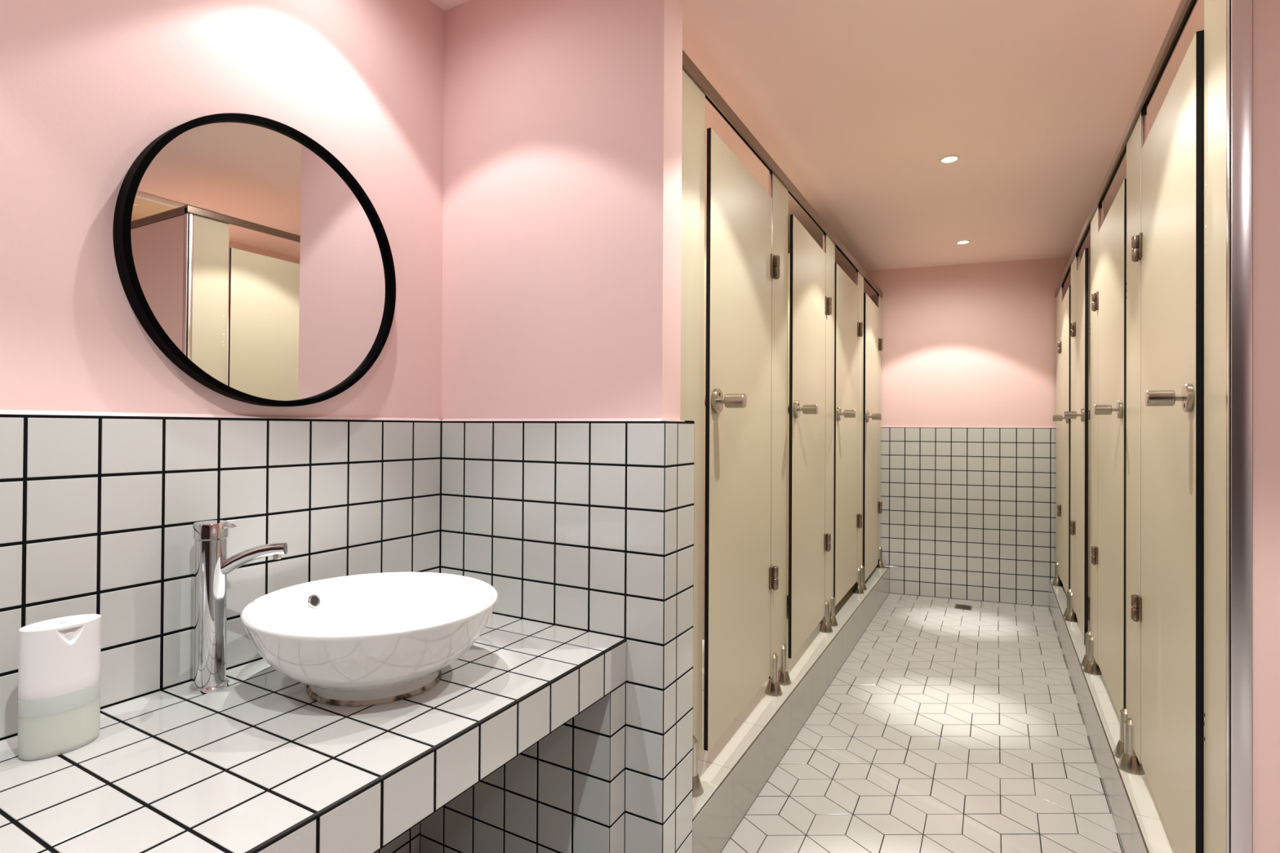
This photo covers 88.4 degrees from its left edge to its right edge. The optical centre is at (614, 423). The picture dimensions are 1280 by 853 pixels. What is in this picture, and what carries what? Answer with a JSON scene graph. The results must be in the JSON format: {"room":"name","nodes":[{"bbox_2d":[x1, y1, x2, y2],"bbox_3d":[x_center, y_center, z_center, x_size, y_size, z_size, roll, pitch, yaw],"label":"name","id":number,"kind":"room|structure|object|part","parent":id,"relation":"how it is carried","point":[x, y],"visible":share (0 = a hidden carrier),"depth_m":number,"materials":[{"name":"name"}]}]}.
{"room":"public restroom","nodes":[
{"label":"public restroom","id":0,"kind":"room"},
{"bbox_2d":[0,0,444,852],"bbox_3d":[-1.292,0.009,0.555,0.140,2.349,3.100,0,0,30],"label":"wall","id":1,"kind":"structure","parent":0,"point":[111,454],"depth_m":1.22,"materials":[{"name":"pink paint"}]},
{"bbox_2d":[112,112,395,406],"bbox_3d":[-0.712,-0.334,1.399,0.036,0.597,0.597,0,0,30],"label":"wall mirror","id":2,"kind":"object","parent":1,"relation":"attached to","point":[251,257],"visible":1,"depth_m":1.35,"materials":[{"name":"black mirror"}]},
{"bbox_2d":[0,613,626,852],"bbox_3d":[-0.780,0.836,0.713,0.590,0.699,2.199,0,0,30],"label":"countertop","id":3,"kind":"structure","parent":1,"relation":"attached to","point":[517,746],"depth_m":1.06,"materials":[{"name":"white tile"}]},
{"bbox_2d":[17,613,101,760],"bbox_3d":[-0.838,0.395,0.995,0.069,0.188,0.098,0,0,30],"label":"soap dispenser","id":4,"kind":"object","parent":3,"relation":"on","point":[59,677],"visible":1,"depth_m":0.97,"materials":[{"name":"white plastic"}]},
{"bbox_2d":[17,680,100,760],"bbox_3d":[-0.838,0.445,0.994,0.068,0.088,0.098,0,0,30],"label":"bottle","id":5,"kind":"object","parent":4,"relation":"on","point":[59,721],"depth_m":0.97,"materials":[{"name":"white plastic"}]},
{"bbox_3d":[-0.838,0.303,0.996,0.066,0.004,0.098,0,0,30],"label":"lid","id":6,"kind":"part","parent":4,"relation":"part of","materials":[{"name":"white plastic"}]},
{"bbox_2d":[189,520,288,693],"bbox_3d":[-0.705,0.337,1.238,0.164,0.307,0.064,0,0,-16],"label":"mixer tap","id":7,"kind":"object","parent":3,"relation":"on","point":[212,566],"visible":1,"depth_m":1.21,"materials":[{"name":"silver metal"}]},
{"bbox_3d":[-0.720,0.192,1.224,0.030,0.011,0.017,0,0,3],"label":"lever","id":8,"kind":"part","parent":7,"relation":"part of","materials":[{"name":"silver metal"}]},
{"bbox_3d":[-0.683,0.255,1.233,0.125,0.062,0.025,0,0,-7],"label":"spout","id":9,"kind":"part","parent":7,"relation":"part of","materials":[{"name":"silver metal"}]},
{"bbox_2d":[240,572,497,706],"bbox_3d":[-0.457,0.413,1.264,0.458,0.157,0.458,0,0,30],"label":"vessel basin","id":10,"kind":"object","parent":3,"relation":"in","point":[375,638],"visible":1,"depth_m":1.19,"materials":[{"name":"white ceramic"}]},
{"bbox_2d":[440,0,694,852],"bbox_3d":[-0.466,0.022,1.907,1.435,2.349,0.168,0,0,30],"label":"wall","id":11,"kind":"structure","parent":0,"point":[568,454],"depth_m":1.60,"materials":[{"name":"pink paint"}]},
{"bbox_2d":[430,0,1204,272],"bbox_3d":[0.868,-1.194,1.945,3.900,0.100,7.650,0,0,30],"label":"ceiling","id":12,"kind":"structure","parent":0,"point":[859,104],"depth_m":2.35,"materials":[{"name":"pink paint"}]},
{"bbox_2d":[938,155,959,163],"bbox_3d":[1.436,-1.133,2.824,0.082,0.004,0.082,0,0,30],"label":"recessed light","id":13,"kind":"object","parent":12,"relation":"in","point":[951,158],"visible":1,"depth_m":2.82,"materials":[{"name":"beige"}]},
{"bbox_2d":[955,240,970,244],"bbox_3d":[2.155,-1.121,4.071,0.082,0.004,0.082,0,0,30],"label":"recessed light","id":14,"kind":"object","parent":12,"relation":"in","point":[963,242],"visible":1,"depth_m":4.06,"materials":[{"name":"beige"}]},
{"bbox_2d":[720,593,1123,852],"bbox_3d":[0.815,1.244,1.866,3.900,0.080,7.500,0,0,30],"label":"floor","id":15,"kind":"structure","parent":0,"point":[944,728],"depth_m":2.43,"materials":[{"name":"white tile"}]},
{"bbox_2d":[692,566,889,852],"bbox_3d":[0.469,1.117,3.544,1.412,0.191,3.616,0,0,30],"label":"platform","id":16,"kind":"object","parent":15,"relation":"on","point":[738,766],"visible":0.3,"depth_m":2.30,"materials":[{"name":"stone"}]},
{"bbox_2d":[680,67,791,797],"bbox_3d":[-0.130,0.021,2.460,1.458,1.979,1.120,0,0,30],"label":"stall","id":17,"kind":"object","parent":16,"relation":"on","point":[734,264],"visible":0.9,"depth_m":2.09,"materials":[{"name":"beige laminate"}]},
{"bbox_3d":[0.186,-0.015,1.774,0.013,1.912,0.246,0,0,30],"label":"fixed panel","id":18,"kind":"part","parent":17,"relation":"part of","materials":[{"name":"beige laminate"}]},
{"bbox_3d":[0.211,0.935,1.808,0.066,0.148,0.066,0,0,30],"label":"leg","id":19,"kind":"part","parent":17,"relation":"part of","materials":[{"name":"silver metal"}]},
{"bbox_3d":[0.298,-0.065,1.909,0.016,0.072,0.072,0,0,29],"label":"lock plate","id":20,"kind":"part","parent":17,"relation":"part of","materials":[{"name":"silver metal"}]},
{"bbox_3d":[0.337,-0.065,1.888,0.076,0.041,0.041,0,0,29],"label":"knob","id":21,"kind":"part","parent":17,"relation":"part of","materials":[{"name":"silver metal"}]},
{"bbox_3d":[0.419,0.045,2.161,0.013,1.776,0.650,0,0,29],"label":"door","id":22,"kind":"part","parent":17,"relation":"part of","materials":[{"name":"beige laminate"}]},
{"bbox_3d":[0.598,0.941,2.477,0.066,0.148,0.066,0,0,30],"label":"leg","id":23,"kind":"part","parent":17,"relation":"part of","materials":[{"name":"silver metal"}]},
{"bbox_3d":[0.631,-0.007,2.543,0.013,1.912,0.215,0,0,30],"label":"fixed panel","id":24,"kind":"part","parent":17,"relation":"part of","materials":[{"name":"beige laminate"}]},
{"bbox_2d":[682,49,882,297],"bbox_3d":[1.018,-0.950,3.203,0.026,0.042,3.658,0,0,30],"label":"rail","id":25,"kind":"object","parent":17,"relation":"attached to","point":[713,96],"visible":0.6,"depth_m":2.31,"materials":[{"name":"brown"}]},
{"bbox_3d":[0.659,0.942,2.583,0.066,0.148,0.066,0,0,30],"label":"leg","id":26,"kind":"part","parent":17,"relation":"part of","materials":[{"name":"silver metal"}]},
{"bbox_2d":[786,213,838,658],"bbox_3d":[0.373,0.029,3.328,1.460,1.979,0.878,0,0,30],"label":"stall","id":27,"kind":"object","parent":16,"relation":"on","point":[811,267],"visible":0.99,"depth_m":2.94,"materials":[{"name":"beige laminate"}]},
{"bbox_3d":[0.737,-0.058,2.663,0.016,0.072,0.072,0,0,29],"label":"lock plate","id":28,"kind":"part","parent":27,"relation":"part of","materials":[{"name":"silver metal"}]},
{"bbox_3d":[0.775,-0.058,2.643,0.076,0.041,0.041,0,0,28],"label":"knob","id":29,"kind":"part","parent":27,"relation":"part of","materials":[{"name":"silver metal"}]},
{"bbox_3d":[1.040,0.949,3.241,0.066,0.148,0.066,0,0,30],"label":"leg","id":30,"kind":"part","parent":27,"relation":"part of","materials":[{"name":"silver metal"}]},
{"bbox_3d":[1.076,0.000,3.312,0.013,1.912,0.201,0,0,30],"label":"fixed panel","id":31,"kind":"part","parent":27,"relation":"part of","materials":[{"name":"beige laminate"}]},
{"bbox_3d":[1.101,0.950,3.346,0.066,0.148,0.066,0,0,30],"label":"leg","id":32,"kind":"part","parent":27,"relation":"part of","materials":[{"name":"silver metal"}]},
{"bbox_2d":[833,262,866,606],"bbox_3d":[0.804,0.037,4.083,1.449,1.979,0.853,0,0,30],"label":"stall","id":33,"kind":"object","parent":16,"relation":"on","point":[848,568],"visible":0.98,"depth_m":3.71,"materials":[{"name":"beige laminate"}]},
{"bbox_3d":[1.170,-0.051,3.432,0.016,0.072,0.072,0,0,29],"label":"lock plate","id":34,"kind":"part","parent":33,"relation":"part of","materials":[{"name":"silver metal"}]},
{"bbox_3d":[1.208,-0.051,3.410,0.076,0.041,0.041,0,0,29],"label":"knob","id":35,"kind":"part","parent":33,"relation":"part of","materials":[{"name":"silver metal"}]},
{"bbox_3d":[1.483,0.956,4.006,0.066,0.148,0.066,0,0,30],"label":"leg","id":36,"kind":"part","parent":33,"relation":"part of","materials":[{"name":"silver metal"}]},
{"bbox_3d":[1.508,0.007,4.059,0.013,1.912,0.190,0,0,30],"label":"fixed panel","id":37,"kind":"part","parent":33,"relation":"part of","materials":[{"name":"beige laminate"}]},
{"bbox_3d":[1.533,0.957,4.093,0.066,0.148,0.066,0,0,30],"label":"leg","id":38,"kind":"part","parent":33,"relation":"part of","materials":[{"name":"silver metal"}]},
{"bbox_2d":[862,293,884,581],"bbox_3d":[1.773,0.045,4.446,0.114,1.979,0.734,0,0,27],"label":"stall","id":39,"kind":"object","parent":16,"relation":"on","point":[873,342],"visible":0.98,"depth_m":4.38,"materials":[{"name":"beige laminate"}]},
{"bbox_3d":[1.603,-0.043,4.171,0.016,0.072,0.072,0,0,29],"label":"lock plate","id":40,"kind":"part","parent":39,"relation":"part of","materials":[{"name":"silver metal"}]},
{"bbox_3d":[1.641,-0.043,4.150,0.076,0.041,0.041,0,0,29],"label":"knob","id":41,"kind":"part","parent":39,"relation":"part of","materials":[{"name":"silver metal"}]},
{"bbox_3d":[1.897,0.014,4.731,0.013,1.912,0.113,0,0,30],"label":"fixed panel","id":42,"kind":"part","parent":39,"relation":"part of","materials":[{"name":"beige laminate"}]},
{"bbox_3d":[1.909,0.963,4.742,0.066,0.148,0.066,0,0,30],"label":"leg","id":43,"kind":"part","parent":39,"relation":"part of","materials":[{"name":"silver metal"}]},
{"bbox_2d":[954,604,972,610],"bbox_3d":[2.327,1.227,4.394,0.100,0.003,0.124,0,0,30],"label":"floor drain","id":44,"kind":"object","parent":15,"relation":"on","point":[957,606],"visible":1,"depth_m":4.40,"materials":[{"name":"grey metal"}]},
{"bbox_2d":[956,604,969,609],"bbox_3d":[2.327,1.226,4.394,0.078,0.002,0.094,0,0,30],"label":"grille","id":45,"kind":"object","parent":44,"relation":"attached to","point":[958,606],"depth_m":4.40,"materials":[{"name":"grey metal"}]},
{"bbox_2d":[1048,579,1176,852],"bbox_3d":[2.599,1.126,2.564,1.307,0.185,3.994,0,0,30],"label":"platform","id":46,"kind":"object","parent":15,"relation":"on","point":[1140,824],"visible":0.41,"depth_m":2.16,"materials":[{"name":"stone"}]},
{"bbox_2d":[1051,282,1071,594],"bbox_3d":[2.693,0.086,3.985,0.096,1.913,0.971,0,0,32],"label":"stall","id":47,"kind":"object","parent":46,"relation":"on","point":[1062,566],"visible":0.83,"depth_m":3.91,"materials":[{"name":"beige laminate"}]},
{"bbox_3d":[2.858,0.972,4.245,0.066,0.148,0.066,0,0,30],"label":"leg","id":48,"kind":"part","parent":47,"relation":"part of","materials":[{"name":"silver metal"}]},
{"bbox_3d":[2.441,-0.030,3.613,0.061,0.033,0.033,0,0,31],"label":"knob","id":49,"kind":"part","parent":47,"relation":"part of","materials":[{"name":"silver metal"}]},
{"bbox_3d":[2.856,0.052,4.223,0.013,1.840,0.395,0,0,30],"label":"fixed panel","id":50,"kind":"part","parent":47,"relation":"part of","materials":[{"name":"beige laminate"}]},
{"bbox_3d":[2.608,0.106,3.803,0.013,1.704,0.572,0,0,31],"label":"door","id":51,"kind":"part","parent":47,"relation":"part of","materials":[{"name":"beige laminate"}]},
{"bbox_2d":[1062,248,1090,644],"bbox_3d":[2.764,0.080,2.896,1.361,1.913,0.864,0,0,30],"label":"stall","id":52,"kind":"object","parent":46,"relation":"on","point":[1077,610],"visible":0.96,"depth_m":3.10,"materials":[{"name":"beige laminate"}]},
{"bbox_3d":[2.446,0.965,3.532,0.066,0.148,0.066,0,0,30],"label":"leg","id":53,"kind":"part","parent":52,"relation":"part of","materials":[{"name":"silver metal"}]},
{"bbox_3d":[2.408,0.964,3.466,0.066,0.148,0.066,0,0,30],"label":"leg","id":54,"kind":"part","parent":52,"relation":"part of","materials":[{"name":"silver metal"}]},
{"bbox_3d":[2.004,-0.037,2.881,0.061,0.033,0.033,0,0,32],"label":"knob","id":55,"kind":"part","parent":52,"relation":"part of","materials":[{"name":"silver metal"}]},
{"bbox_3d":[2.403,0.045,3.441,0.013,1.840,0.252,0,0,30],"label":"fixed panel","id":56,"kind":"part","parent":52,"relation":"part of","materials":[{"name":"beige laminate"}]},
{"bbox_3d":[2.181,0.099,3.076,0.013,1.704,0.593,0,0,32],"label":"door","id":57,"kind":"part","parent":52,"relation":"part of","materials":[{"name":"beige laminate"}]},
{"bbox_3d":[2.034,-0.037,2.863,0.012,0.058,0.058,0,0,32],"label":"lock plate","id":58,"kind":"part","parent":52,"relation":"part of","materials":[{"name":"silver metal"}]},
{"bbox_2d":[1080,178,1126,717],"bbox_3d":[2.332,0.073,2.137,1.348,1.913,0.909,0,0,30],"label":"stall","id":59,"kind":"object","parent":46,"relation":"on","point":[1105,640],"visible":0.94,"depth_m":2.34,"materials":[{"name":"beige laminate"}]},
{"bbox_3d":[2.020,0.958,2.796,0.066,0.148,0.066,0,0,30],"label":"leg","id":60,"kind":"part","parent":59,"relation":"part of","materials":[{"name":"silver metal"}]},
{"bbox_3d":[1.979,0.957,2.726,0.066,0.148,0.066,0,0,30],"label":"leg","id":61,"kind":"part","parent":59,"relation":"part of","materials":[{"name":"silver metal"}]},
{"bbox_3d":[1.978,0.038,2.707,0.013,1.840,0.243,0,0,30],"label":"fixed panel","id":62,"kind":"part","parent":59,"relation":"part of","materials":[{"name":"beige laminate"}]},
{"bbox_3d":[1.566,-0.044,2.098,0.061,0.033,0.033,0,0,30],"label":"knob","id":63,"kind":"part","parent":59,"relation":"part of","materials":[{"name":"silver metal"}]},
{"bbox_3d":[1.751,0.092,2.320,0.013,1.704,0.645,0,0,30],"label":"door","id":64,"kind":"part","parent":59,"relation":"part of","materials":[{"name":"beige laminate"}]},
{"bbox_3d":[1.596,-0.044,2.081,0.012,0.058,0.058,0,0,30],"label":"lock plate","id":65,"kind":"part","parent":59,"relation":"part of","materials":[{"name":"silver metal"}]},
{"bbox_2d":[1112,0,1279,852],"bbox_3d":[1.839,0.065,1.291,1.354,1.913,1.077,0,0,30],"label":"stall","id":66,"kind":"object","parent":46,"relation":"on","point":[1200,718],"visible":0.99,"depth_m":1.24,"materials":[{"name":"beige laminate"}]},
{"bbox_3d":[1.572,0.950,2.021,0.066,0.148,0.066,0,0,30],"label":"leg","id":67,"kind":"part","parent":66,"relation":"part of","materials":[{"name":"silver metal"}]},
{"bbox_2d":[1054,0,1198,297],"bbox_3d":[2.011,-0.879,2.765,0.026,0.034,3.790,0,0,30],"label":"rail","id":68,"kind":"object","parent":66,"relation":"attached to","point":[1184,12],"visible":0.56,"depth_m":1.78,"materials":[{"name":"brown"}]},
{"bbox_3d":[1.529,0.950,1.947,0.066,0.148,0.066,0,0,30],"label":"leg","id":69,"kind":"part","parent":66,"relation":"part of","materials":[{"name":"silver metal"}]},
{"bbox_3d":[1.530,0.030,1.933,0.013,1.840,0.239,0,0,30],"label":"fixed panel","id":70,"kind":"part","parent":66,"relation":"part of","materials":[{"name":"beige laminate"}]},
{"bbox_3d":[1.120,-0.052,1.339,0.061,0.033,0.033,0,0,31],"label":"knob","id":71,"kind":"part","parent":66,"relation":"part of","materials":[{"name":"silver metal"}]},
{"bbox_3d":[1.305,0.085,1.554,0.013,1.704,0.634,0,0,31],"label":"door","id":72,"kind":"part","parent":66,"relation":"part of","materials":[{"name":"beige laminate"}]},
{"bbox_3d":[1.150,-0.051,1.321,0.012,0.058,0.058,0,0,31],"label":"lock plate","id":73,"kind":"part","parent":66,"relation":"part of","materials":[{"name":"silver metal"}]},
{"bbox_3d":[1.111,0.052,1.208,0.013,1.898,0.152,0,0,30],"label":"fixed panel","id":74,"kind":"part","parent":66,"relation":"part of","materials":[{"name":"beige laminate"}]},
{"bbox_3d":[1.622,0.064,0.808,1.246,1.876,0.016,0,0,30],"label":"panel","id":75,"kind":"part","parent":66,"relation":"part of","materials":[{"name":"pink paint"}]},
{"bbox_2d":[845,255,1090,606],"bbox_3d":[2.344,0.056,4.712,4.300,2.349,0.140,0,0,20],"label":"wall","id":76,"kind":"structure","parent":0,"point":[968,353],"depth_m":4.59,"materials":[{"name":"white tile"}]}
]}

